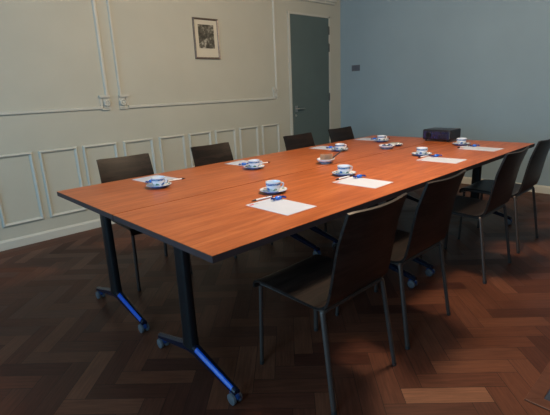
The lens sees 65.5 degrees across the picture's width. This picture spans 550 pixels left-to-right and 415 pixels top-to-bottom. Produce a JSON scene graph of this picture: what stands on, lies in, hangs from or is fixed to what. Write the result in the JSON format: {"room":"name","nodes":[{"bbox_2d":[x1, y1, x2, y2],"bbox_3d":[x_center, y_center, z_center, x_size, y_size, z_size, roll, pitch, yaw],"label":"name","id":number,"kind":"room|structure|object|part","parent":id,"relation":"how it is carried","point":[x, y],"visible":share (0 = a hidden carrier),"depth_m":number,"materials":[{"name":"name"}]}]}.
{"room":"meeting room","nodes":[
{"label":"meeting room","id":0,"kind":"room"},
{"bbox_2d":[0,0,340,240],"bbox_3d":[-1.693,-1.347,4.285,7.624,3.150,0.120,-16,20,-41],"label":"wall","id":1,"kind":"structure","parent":0,"point":[49,54],"depth_m":4.38,"materials":[{"name":"beige paint"}]},
{"bbox_2d":[0,152,44,227],"bbox_3d":[-2.317,-0.162,3.849,0.345,0.640,0.022,-16,20,-41],"label":"trim","id":2,"kind":"structure","parent":1,"relation":"attached to","point":[2,215],"depth_m":3.90,"materials":[{"name":"beige paint"}]},
{"bbox_2d":[0,0,111,115],"bbox_3d":[-2.577,-1.492,3.280,2.479,1.595,0.036,-16,20,-41],"label":"trim","id":3,"kind":"structure","parent":1,"relation":"attached to","point":[106,102],"depth_m":4.10,"materials":[{"name":"beige paint"}]},
{"bbox_2d":[0,218,114,251],"bbox_3d":[-1.582,0.091,4.627,7.384,0.088,0.018,-16,20,-41],"label":"baseboard","id":4,"kind":"structure","parent":1,"relation":"attached to","point":[12,243],"depth_m":4.09,"materials":[{"name":"beige paint"}]},
{"bbox_2d":[38,146,86,217],"bbox_3d":[-2.029,-0.247,4.110,0.345,0.640,0.022,-16,20,-41],"label":"trim","id":5,"kind":"structure","parent":1,"relation":"attached to","point":[41,152],"depth_m":4.07,"materials":[{"name":"beige paint"}]},
{"bbox_2d":[82,142,117,185],"bbox_3d":[-1.742,-0.331,4.370,0.345,0.640,0.022,-16,20,-41],"label":"trim","id":6,"kind":"structure","parent":1,"relation":"attached to","point":[84,147],"depth_m":4.26,"materials":[{"name":"beige paint"}]},
{"bbox_2d":[123,138,156,173],"bbox_3d":[-1.443,-0.418,4.642,0.340,0.640,0.022,-16,20,-41],"label":"trim","id":7,"kind":"structure","parent":1,"relation":"attached to","point":[145,139],"depth_m":4.63,"materials":[{"name":"beige paint"}]},
{"bbox_2d":[158,134,187,172],"bbox_3d":[-1.149,-0.504,4.908,0.328,0.640,0.022,-16,20,-41],"label":"trim","id":8,"kind":"structure","parent":1,"relation":"attached to","point":[180,135],"depth_m":4.82,"materials":[{"name":"beige paint"}]},
{"bbox_2d":[106,0,277,108],"bbox_3d":[-0.800,-2.010,4.891,2.246,1.598,0.036,-16,20,-41],"label":"trim","id":9,"kind":"structure","parent":1,"relation":"attached to","point":[122,102],"depth_m":4.78,"materials":[{"name":"beige paint"}]},
{"bbox_2d":[188,131,211,166],"bbox_3d":[-0.874,-0.585,5.157,0.315,0.640,0.022,-16,20,-41],"label":"trim","id":10,"kind":"structure","parent":1,"relation":"attached to","point":[206,132],"depth_m":5.06,"materials":[{"name":"beige paint"}]},
{"bbox_2d":[192,17,220,58],"bbox_3d":[-0.786,-1.946,4.929,0.350,0.442,0.021,-16,20,-41],"label":"framed picture","id":11,"kind":"object","parent":1,"relation":"attached to","point":[205,30],"visible":1,"depth_m":4.93,"materials":[{"name":"white paper"}]},
{"bbox_2d":[198,24,214,48],"bbox_3d":[-0.791,-1.970,4.926,0.216,0.256,0.001,-16,20,-41],"label":"print","id":12,"kind":"object","parent":11,"relation":"attached to","point":[206,32],"depth_m":4.93},
{"bbox_2d":[215,128,236,159],"bbox_3d":[-0.603,-0.664,5.404,0.318,0.640,0.022,-16,20,-41],"label":"trim","id":13,"kind":"structure","parent":1,"relation":"attached to","point":[232,129],"depth_m":5.40,"materials":[{"name":"beige paint"}]},
{"bbox_2d":[239,126,259,158],"bbox_3d":[-0.326,-0.745,5.655,0.318,0.640,0.022,-16,20,-41],"label":"trim","id":14,"kind":"structure","parent":1,"relation":"attached to","point":[250,127],"depth_m":5.57,"materials":[{"name":"beige paint"}]},
{"bbox_2d":[261,123,279,154],"bbox_3d":[-0.044,-0.828,5.911,0.322,0.640,0.022,-16,20,-41],"label":"trim","id":15,"kind":"structure","parent":1,"relation":"attached to","point":[276,124],"depth_m":5.83,"materials":[{"name":"beige paint"}]},
{"bbox_2d":[287,11,330,142],"bbox_3d":[0.536,-1.608,6.298,0.895,2.300,0.018,-16,20,-41],"label":"trim","id":16,"kind":"structure","parent":1,"relation":"attached to","point":[288,12],"depth_m":6.02,"materials":[{"name":"beige paint"}]},
{"bbox_2d":[290,14,329,145],"bbox_3d":[0.557,-1.594,6.290,0.830,2.264,0.064,-16,20,-41],"label":"door","id":17,"kind":"structure","parent":1,"relation":"in","point":[309,35],"depth_m":6.21,"materials":[{"name":"grey paint"}]},
{"bbox_2d":[302,0,336,4],"bbox_3d":[0.553,-2.916,5.991,0.940,0.060,0.050,-16,20,-41],"label":"trim","id":18,"kind":"structure","parent":1,"relation":"attached to","point":[329,2],"depth_m":6.14,"materials":[{"name":"beige paint"}]},
{"bbox_2d":[0,183,549,414],"bbox_3d":[0.507,0.627,2.496,7.384,0.001,6.081,-16,20,-41],"label":"floor","id":19,"kind":"structure","parent":0,"point":[65,350],"depth_m":2.35,"materials":[{"name":"brown wood"}]},
{"bbox_2d":[96,153,192,290],"bbox_3d":[-0.961,0.072,3.139,0.478,0.859,0.564,-15,19,-37],"label":"chair","id":20,"kind":"object","parent":19,"relation":"on","point":[126,167],"visible":0.19,"depth_m":3.20,"materials":[{"name":"brown wood"}]},
{"bbox_3d":[-1.116,-0.213,3.241,0.416,0.348,0.113,-15,19,-37],"label":"backrest","id":21,"kind":"part","parent":20,"relation":"part of","materials":[{"name":"brown wood"}]},
{"bbox_3d":[-0.931,0.053,3.094,0.420,0.113,0.465,-15,19,-37],"label":"seat","id":22,"kind":"part","parent":20,"relation":"part of","materials":[{"name":"brown wood"}]},
{"bbox_3d":[-0.940,0.363,2.886,0.024,0.405,0.034,-2,15,1],"label":"leg","id":23,"kind":"part","parent":20,"relation":"part of","materials":[{"name":"grey metal"}]},
{"bbox_3d":[-0.896,0.198,3.456,0.026,0.421,0.090,-9,17,-23],"label":"leg","id":24,"kind":"part","parent":20,"relation":"part of","materials":[{"name":"grey metal"}]},
{"bbox_2d":[57,155,335,332],"bbox_3d":[-0.431,0.141,3.023,1.725,0.740,0.820,-16,20,-41],"label":"folding table","id":25,"kind":"object","parent":19,"relation":"on","point":[108,199],"visible":0.74,"depth_m":2.61,"materials":[{"name":"brown wood"}]},
{"bbox_3d":[-0.979,0.260,2.542,0.054,0.540,0.084,-16,20,-41],"label":"leg","id":26,"kind":"part","parent":25,"relation":"part of","materials":[{"name":"black metal"}]},
{"bbox_2d":[132,175,178,182],"bbox_3d":[-0.800,-0.190,2.887,0.296,0.002,0.200,11,21,41],"label":"paper sheet","id":27,"kind":"object","parent":25,"relation":"on","point":[148,178],"visible":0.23,"depth_m":2.91,"materials":[{"name":"white paper"}]},
{"bbox_2d":[146,182,171,187],"bbox_3d":[-0.717,-0.136,2.640,0.156,0.017,0.156,-16,20,-41],"label":"saucer","id":28,"kind":"object","parent":25,"relation":"on","point":[151,185],"visible":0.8,"depth_m":2.63,"materials":[{"name":"white ceramic"}]},
{"bbox_2d":[151,176,166,186],"bbox_3d":[-0.718,-0.160,2.634,0.087,0.054,0.087,-11,18,-29],"label":"coffee cup","id":29,"kind":"object","parent":28,"relation":"on","point":[157,181],"visible":1,"depth_m":2.61,"materials":[{"name":"white ceramic"}]},
{"bbox_2d":[167,178,184,181],"bbox_3d":[-0.653,-0.183,2.816,0.138,0.012,0.011,-15,19,-37],"label":"ballpoint pen","id":30,"kind":"object","parent":25,"relation":"on","point":[179,178],"visible":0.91,"depth_m":2.81,"materials":[{"name":"white plastic"}]},
{"bbox_2d":[225,160,265,165],"bbox_3d":[-0.226,-0.349,3.374,0.296,0.002,0.200,11,20,40],"label":"paper sheet","id":31,"kind":"object","parent":25,"relation":"on","point":[240,161],"visible":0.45,"depth_m":3.40,"materials":[{"name":"white paper"}]},
{"bbox_2d":[244,164,264,168],"bbox_3d":[-0.152,-0.295,3.129,0.156,0.017,0.156,4,17,23],"label":"saucer","id":32,"kind":"object","parent":25,"relation":"on","point":[261,165],"visible":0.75,"depth_m":3.13,"materials":[{"name":"white ceramic"}]},
{"bbox_2d":[248,159,261,167],"bbox_3d":[-0.152,-0.319,3.123,0.087,0.054,0.087,-15,19,-37],"label":"coffee cup","id":33,"kind":"object","parent":32,"relation":"on","point":[253,163],"visible":0.99,"depth_m":3.10,"materials":[{"name":"white ceramic"}]},
{"bbox_2d":[317,158,334,163],"bbox_3d":[0.381,-0.349,3.208,0.136,0.037,0.136,-16,20,-41],"label":"sugar bowl","id":34,"kind":"object","parent":25,"relation":"on","point":[318,159],"visible":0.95,"depth_m":3.16,"materials":[{"name":"white ceramic"}]},
{"bbox_2d":[320,154,324,159],"bbox_3d":[0.357,-0.370,3.200,0.036,0.058,0.015,-3,15,-3],"label":"packet","id":35,"kind":"object","parent":34,"relation":"in","point":[322,156],"visible":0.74,"depth_m":3.20,"materials":[{"name":"brown paper"}]},
{"bbox_2d":[325,154,329,159],"bbox_3d":[0.391,-0.370,3.194,0.036,0.058,0.011,-1,15,7],"label":"packet","id":36,"kind":"object","parent":34,"relation":"in","point":[327,156],"visible":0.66,"depth_m":3.19,"materials":[{"name":"brown paper"}]},
{"bbox_2d":[191,142,272,257],"bbox_3d":[-0.369,-0.093,3.646,0.478,0.859,0.564,-16,20,-41],"label":"chair","id":37,"kind":"object","parent":19,"relation":"on","point":[220,152],"visible":0.09,"depth_m":3.73,"materials":[{"name":"brown wood"}]},
{"bbox_3d":[-0.536,-0.376,3.739,0.416,0.348,0.113,-16,20,-41],"label":"backrest","id":38,"kind":"part","parent":37,"relation":"part of","materials":[{"name":"brown wood"}]},
{"bbox_2d":[113,163,442,405],"bbox_3d":[0.140,0.276,2.437,1.725,0.740,0.820,-16,20,-41],"label":"folding table","id":39,"kind":"object","parent":19,"relation":"on","point":[216,226],"visible":0.77,"depth_m":1.98,"materials":[{"name":"brown wood"}]},
{"bbox_3d":[-0.409,0.395,1.957,0.054,0.540,0.084,-16,20,-41],"label":"leg","id":40,"kind":"part","parent":39,"relation":"part of","materials":[{"name":"black metal"}]},
{"bbox_2d":[252,195,272,200],"bbox_3d":[-0.066,-0.047,2.223,0.138,0.012,0.011,-14,19,-35],"label":"ballpoint pen","id":41,"kind":"object","parent":39,"relation":"on","point":[270,196],"visible":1,"depth_m":2.22,"materials":[{"name":"white plastic"}]},
{"bbox_2d":[259,186,286,193],"bbox_3d":[-0.009,-0.094,2.375,0.156,0.017,0.156,-16,20,-41],"label":"saucer","id":42,"kind":"object","parent":39,"relation":"on","point":[264,189],"visible":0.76,"depth_m":2.37,"materials":[{"name":"white ceramic"}]},
{"bbox_2d":[265,180,283,191],"bbox_3d":[-0.009,-0.118,2.368,0.088,0.054,0.086,9,19,37],"label":"coffee cup","id":43,"kind":"object","parent":42,"relation":"on","point":[271,185],"visible":1,"depth_m":2.34,"materials":[{"name":"white ceramic"}]},
{"bbox_2d":[246,197,316,215],"bbox_3d":[0.027,-0.009,2.089,0.200,0.002,0.296,-16,20,-41],"label":"paper sheet","id":44,"kind":"object","parent":39,"relation":"on","point":[282,206],"visible":1,"depth_m":2.07,"materials":[{"name":"white paper"}]},
{"bbox_2d":[270,195,285,199],"bbox_3d":[0.018,-0.050,2.197,0.080,0.021,0.035,-13,18,-33],"label":"wrapped candy","id":45,"kind":"object","parent":44,"relation":"on","point":[279,197],"visible":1,"depth_m":2.19,"materials":[{"name":"blue plastic"}]},
{"bbox_2d":[332,170,355,175],"bbox_3d":[0.445,-0.220,2.760,0.156,0.017,0.156,4,17,23],"label":"saucer","id":46,"kind":"object","parent":39,"relation":"on","point":[351,172],"visible":0.74,"depth_m":2.76,"materials":[{"name":"white ceramic"}]},
{"bbox_2d":[337,164,352,173],"bbox_3d":[0.445,-0.244,2.754,0.087,0.054,0.087,6,18,30],"label":"coffee cup","id":47,"kind":"object","parent":46,"relation":"on","point":[344,168],"visible":0.93,"depth_m":2.73,"materials":[{"name":"white ceramic"}]},
{"bbox_2d":[333,177,392,188],"bbox_3d":[0.517,-0.150,2.524,0.296,0.002,0.200,12,21,43],"label":"paper sheet","id":48,"kind":"object","parent":39,"relation":"on","point":[363,182],"visible":1,"depth_m":2.51,"materials":[{"name":"white paper"}]},
{"bbox_2d":[353,174,365,177],"bbox_3d":[0.521,-0.194,2.642,0.080,0.021,0.035,-9,17,-22],"label":"wrapped candy","id":49,"kind":"object","parent":48,"relation":"on","point":[358,175],"visible":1,"depth_m":2.63,"materials":[{"name":"blue plastic"}]},
{"bbox_2d":[283,132,326,231],"bbox_3d":[0.418,-0.273,4.174,0.478,0.859,0.564,-16,20,-41],"label":"chair","id":50,"kind":"object","parent":19,"relation":"on","point":[298,141],"visible":0.11,"depth_m":4.25,"materials":[{"name":"brown wood"}]},
{"bbox_3d":[0.252,-0.555,4.266,0.416,0.348,0.113,-16,20,-41],"label":"backrest","id":51,"kind":"part","parent":50,"relation":"part of","materials":[{"name":"brown wood"}]},
{"bbox_2d":[253,192,407,414],"bbox_3d":[0.242,0.351,1.927,0.478,0.859,0.564,-16,20,-41],"label":"chair","id":52,"kind":"object","parent":19,"relation":"on","point":[364,248],"visible":1,"depth_m":1.75,"materials":[{"name":"brown wood"}]},
{"bbox_3d":[-0.065,0.557,2.035,0.034,0.405,0.024,-1,15,7],"label":"leg","id":53,"kind":"part","parent":52,"relation":"part of","materials":[{"name":"grey metal"}]},
{"bbox_3d":[0.218,0.474,2.291,0.024,0.405,0.034,-3,15,-3],"label":"leg","id":54,"kind":"part","parent":52,"relation":"part of","materials":[{"name":"grey metal"}]},
{"bbox_3d":[0.207,0.314,1.954,0.420,0.113,0.465,-16,20,-41],"label":"seat","id":55,"kind":"part","parent":52,"relation":"part of","materials":[{"name":"brown wood"}]},
{"bbox_3d":[0.207,0.343,1.963,0.440,0.028,0.408,-16,20,-41],"label":"seat frame","id":56,"kind":"part","parent":52,"relation":"part of","materials":[{"name":"grey metal"}]},
{"bbox_3d":[0.214,0.625,1.715,0.026,0.421,0.090,-11,17,-27],"label":"leg","id":57,"kind":"part","parent":52,"relation":"part of","materials":[{"name":"grey metal"}]},
{"bbox_3d":[0.387,0.141,1.700,0.416,0.348,0.113,-16,20,-41],"label":"backrest","id":58,"kind":"part","parent":52,"relation":"part of","materials":[{"name":"brown wood"}]},
{"bbox_3d":[0.529,0.532,2.001,0.090,0.421,0.026,7,18,31],"label":"leg","id":59,"kind":"part","parent":52,"relation":"part of","materials":[{"name":"grey metal"}]},
{"bbox_2d":[328,126,366,208],"bbox_3d":[0.912,-0.428,4.662,0.478,0.859,0.564,-16,20,-41],"label":"chair","id":60,"kind":"object","parent":19,"relation":"on","point":[345,133],"visible":0.14,"depth_m":4.75,"materials":[{"name":"brown wood"}]},
{"bbox_3d":[0.745,-0.710,4.754,0.416,0.348,0.113,-16,20,-41],"label":"backrest","id":61,"kind":"part","parent":60,"relation":"part of","materials":[{"name":"brown wood"}]},
{"bbox_2d":[266,135,436,246],"bbox_3d":[0.819,-0.225,4.156,1.725,0.740,0.820,-16,20,-41],"label":"folding table","id":62,"kind":"object","parent":19,"relation":"on","point":[357,149],"visible":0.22,"depth_m":3.84,"materials":[{"name":"brown wood"}]},
{"bbox_2d":[311,146,333,149],"bbox_3d":[0.499,-0.563,4.038,0.296,0.002,0.200,12,21,42],"label":"paper sheet","id":63,"kind":"object","parent":62,"relation":"on","point":[318,147],"visible":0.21,"depth_m":4.04,"materials":[{"name":"white paper"}]},
{"bbox_2d":[355,138,373,140],"bbox_3d":[1.024,-0.726,4.548,0.296,0.002,0.200,12,21,42],"label":"paper sheet","id":64,"kind":"object","parent":62,"relation":"on","point":[368,139],"visible":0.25,"depth_m":4.56,"materials":[{"name":"white paper"}]},
{"bbox_2d":[379,144,394,148],"bbox_3d":[0.997,-0.540,3.807,0.144,0.035,0.144,-16,20,-41],"label":"bowl","id":65,"kind":"object","parent":62,"relation":"on","point":[380,145],"visible":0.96,"depth_m":3.76,"materials":[{"name":"white ceramic"}]},
{"bbox_3d":[0.579,-0.517,3.821,0.156,0.017,0.156,-2,15,1],"label":"saucer","id":66,"kind":"object","parent":62,"relation":"on","visible":0},
{"bbox_2d":[335,143,345,149],"bbox_3d":[0.578,-0.541,3.814,0.087,0.054,0.087,11,20,40],"label":"coffee cup","id":67,"kind":"object","parent":66,"relation":"on","point":[339,146],"visible":0.94,"depth_m":3.78,"materials":[{"name":"white ceramic"}]},
{"bbox_3d":[1.072,-0.673,4.311,0.156,0.017,0.156,-9,16,-21],"label":"saucer","id":68,"kind":"object","parent":62,"relation":"on","visible":0},
{"bbox_2d":[377,135,386,140],"bbox_3d":[1.072,-0.697,4.304,0.087,0.054,0.087,7,18,32],"label":"coffee cup","id":69,"kind":"object","parent":68,"relation":"on","point":[379,137],"visible":0.99,"depth_m":4.28,"materials":[{"name":"white ceramic"}]},
{"bbox_2d":[333,169,466,349],"bbox_3d":[0.670,0.218,2.341,0.478,0.859,0.564,-16,20,-41],"label":"chair","id":70,"kind":"object","parent":19,"relation":"on","point":[433,212],"visible":0.61,"depth_m":2.12,"materials":[{"name":"brown wood"}]},
{"bbox_3d":[0.635,0.182,2.369,0.420,0.113,0.465,-16,20,-41],"label":"seat","id":71,"kind":"part","parent":70,"relation":"part of","materials":[{"name":"brown wood"}]},
{"bbox_3d":[0.642,0.492,2.130,0.026,0.421,0.090,-11,17,-27],"label":"leg","id":72,"kind":"part","parent":70,"relation":"part of","materials":[{"name":"grey metal"}]},
{"bbox_3d":[0.635,0.211,2.377,0.440,0.028,0.408,-16,20,-41],"label":"seat frame","id":73,"kind":"part","parent":70,"relation":"part of","materials":[{"name":"grey metal"}]},
{"bbox_3d":[0.815,0.009,2.114,0.416,0.348,0.113,-16,20,-41],"label":"backrest","id":74,"kind":"part","parent":70,"relation":"part of","materials":[{"name":"brown wood"}]},
{"bbox_3d":[0.957,0.400,2.416,0.090,0.421,0.026,7,18,31],"label":"leg","id":75,"kind":"part","parent":70,"relation":"part of","materials":[{"name":"grey metal"}]},
{"bbox_2d":[339,139,534,276],"bbox_3d":[1.389,-0.090,3.570,1.725,0.740,0.820,-16,20,-41],"label":"folding table","id":76,"kind":"object","parent":19,"relation":"on","point":[403,159],"visible":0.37,"depth_m":3.28,"materials":[{"name":"brown wood"}]},
{"bbox_2d":[412,152,431,155],"bbox_3d":[1.161,-0.422,3.383,0.156,0.017,0.156,-2,15,1],"label":"saucer","id":77,"kind":"object","parent":76,"relation":"on","point":[414,153],"visible":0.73,"depth_m":3.38,"materials":[{"name":"white ceramic"}]},
{"bbox_2d":[416,147,427,154],"bbox_3d":[1.161,-0.446,3.377,0.087,0.054,0.087,4,16,21],"label":"coffee cup","id":78,"kind":"object","parent":77,"relation":"on","point":[420,150],"visible":1,"depth_m":3.35,"materials":[{"name":"white ceramic"}]},
{"bbox_2d":[423,127,460,141],"bbox_3d":[1.629,-0.716,4.191,0.222,0.117,0.284,-15,19,-37],"label":"projector","id":79,"kind":"object","parent":76,"relation":"on","point":[435,133],"visible":0.98,"depth_m":4.12,"materials":[{"name":"black plastic"}]},
{"bbox_3d":[1.554,-0.698,4.132,0.004,0.067,0.265,-15,19,-37],"label":"panel","id":80,"kind":"part","parent":79,"relation":"part of","materials":[{"name":"black plastic"}]},
{"bbox_2d":[418,156,466,163],"bbox_3d":[1.224,-0.350,3.141,0.296,0.002,0.200,12,21,43],"label":"paper sheet","id":81,"kind":"object","parent":76,"relation":"on","point":[431,159],"visible":1,"depth_m":3.13,"materials":[{"name":"white paper"}]},
{"bbox_2d":[452,142,470,145],"bbox_3d":[1.676,-0.570,3.842,0.156,0.017,0.156,-9,16,-21],"label":"saucer","id":82,"kind":"object","parent":76,"relation":"on","point":[455,143],"visible":0.84,"depth_m":3.82,"materials":[{"name":"white ceramic"}]},
{"bbox_2d":[457,138,466,143],"bbox_3d":[1.675,-0.595,3.835,0.087,0.054,0.087,1,16,13],"label":"coffee cup","id":83,"kind":"object","parent":82,"relation":"on","point":[459,140],"visible":0.78,"depth_m":3.81,"materials":[{"name":"white ceramic"}]},
{"bbox_3d":[1.917,-0.286,4.066,0.054,0.540,0.084,-16,20,-41],"label":"leg","id":84,"kind":"part","parent":76,"relation":"part of","materials":[{"name":"black metal"}]},
{"bbox_2d":[459,146,504,151],"bbox_3d":[1.727,-0.493,3.581,0.200,0.002,0.296,-15,20,-38],"label":"paper sheet","id":85,"kind":"object","parent":76,"relation":"on","point":[468,147],"visible":1,"depth_m":3.56,"materials":[{"name":"white paper"}]},
{"bbox_2d":[420,146,528,283],"bbox_3d":[1.384,0.005,3.002,0.478,0.859,0.564,-16,20,-41],"label":"chair","id":86,"kind":"object","parent":19,"relation":"on","point":[506,175],"visible":0.75,"depth_m":2.81,"materials":[{"name":"brown wood"}]},
{"bbox_3d":[1.359,0.129,3.366,0.024,0.405,0.034,-3,15,-3],"label":"leg","id":87,"kind":"part","parent":86,"relation":"part of","materials":[{"name":"grey metal"}]},
{"bbox_3d":[1.348,-0.002,3.038,0.440,0.028,0.408,-16,20,-41],"label":"seat frame","id":88,"kind":"part","parent":86,"relation":"part of","materials":[{"name":"grey metal"}]},
{"bbox_3d":[1.348,-0.031,3.029,0.420,0.113,0.465,-16,20,-41],"label":"seat","id":89,"kind":"part","parent":86,"relation":"part of","materials":[{"name":"brown wood"}]},
{"bbox_3d":[1.355,0.280,2.790,0.026,0.421,0.090,-11,17,-27],"label":"leg","id":90,"kind":"part","parent":86,"relation":"part of","materials":[{"name":"grey metal"}]},
{"bbox_3d":[1.670,0.187,3.076,0.090,0.421,0.026,7,18,31],"label":"leg","id":91,"kind":"part","parent":86,"relation":"part of","materials":[{"name":"grey metal"}]},
{"bbox_3d":[1.528,-0.204,2.775,0.416,0.348,0.113,-16,20,-41],"label":"backrest","id":92,"kind":"part","parent":86,"relation":"part of","materials":[{"name":"brown wood"}]},
{"bbox_2d":[458,139,549,253],"bbox_3d":[1.869,-0.144,3.469,0.478,0.859,0.564,-16,20,-41],"label":"chair","id":93,"kind":"object","parent":19,"relation":"on","point":[536,162],"visible":0.91,"depth_m":3.29,"materials":[{"name":"brown wood"}]},
{"bbox_3d":[1.562,0.062,3.577,0.034,0.405,0.024,-1,15,7],"label":"leg","id":94,"kind":"part","parent":93,"relation":"part of","materials":[{"name":"grey metal"}]},
{"bbox_3d":[1.834,-0.180,3.496,0.420,0.113,0.465,-16,20,-41],"label":"seat","id":95,"kind":"part","parent":93,"relation":"part of","materials":[{"name":"brown wood"}]},
{"bbox_3d":[1.834,-0.151,3.505,0.440,0.028,0.408,-16,20,-41],"label":"seat frame","id":96,"kind":"part","parent":93,"relation":"part of","materials":[{"name":"grey metal"}]},
{"bbox_3d":[1.841,0.130,3.257,0.026,0.421,0.090,-11,17,-27],"label":"leg","id":97,"kind":"part","parent":93,"relation":"part of","materials":[{"name":"grey metal"}]},
{"bbox_3d":[2.156,0.038,3.543,0.090,0.421,0.026,7,18,31],"label":"leg","id":98,"kind":"part","parent":93,"relation":"part of","materials":[{"name":"grey metal"}]},
{"bbox_3d":[2.014,-0.353,3.242,0.416,0.348,0.113,-16,20,-41],"label":"backrest","id":99,"kind":"part","parent":93,"relation":"part of","materials":[{"name":"brown wood"}]},
{"bbox_2d":[524,362,549,410],"bbox_3d":[1.523,0.762,1.825,0.785,0.006,0.590,-16,20,-41],"label":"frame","id":100,"kind":"object","parent":19,"relation":"on","point":[539,394],"visible":1,"depth_m":1.81,"materials":[{"name":"red wood"}]},
{"bbox_2d":[340,0,549,185],"bbox_3d":[3.200,-1.628,4.514,0.120,3.150,6.201,-16,20,-41],"label":"wall","id":101,"kind":"structure","parent":0,"point":[480,68],"depth_m":5.44,"materials":[{"name":"blue paint"}]},
{"bbox_2d":[352,65,359,70],"bbox_3d":[1.216,-2.103,6.444,0.016,0.085,0.145,-16,20,-41],"label":"light switch","id":102,"kind":"object","parent":101,"relation":"attached to","point":[354,67],"visible":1,"depth_m":6.44,"materials":[{"name":"grey plastic"}]},
{"bbox_2d":[461,177,549,193],"bbox_3d":[3.179,-0.194,4.895,0.018,0.088,6.061,-16,20,-41],"label":"baseboard","id":103,"kind":"structure","parent":101,"relation":"attached to","point":[466,180],"depth_m":5.00,"materials":[{"name":"beige paint"}]}
]}

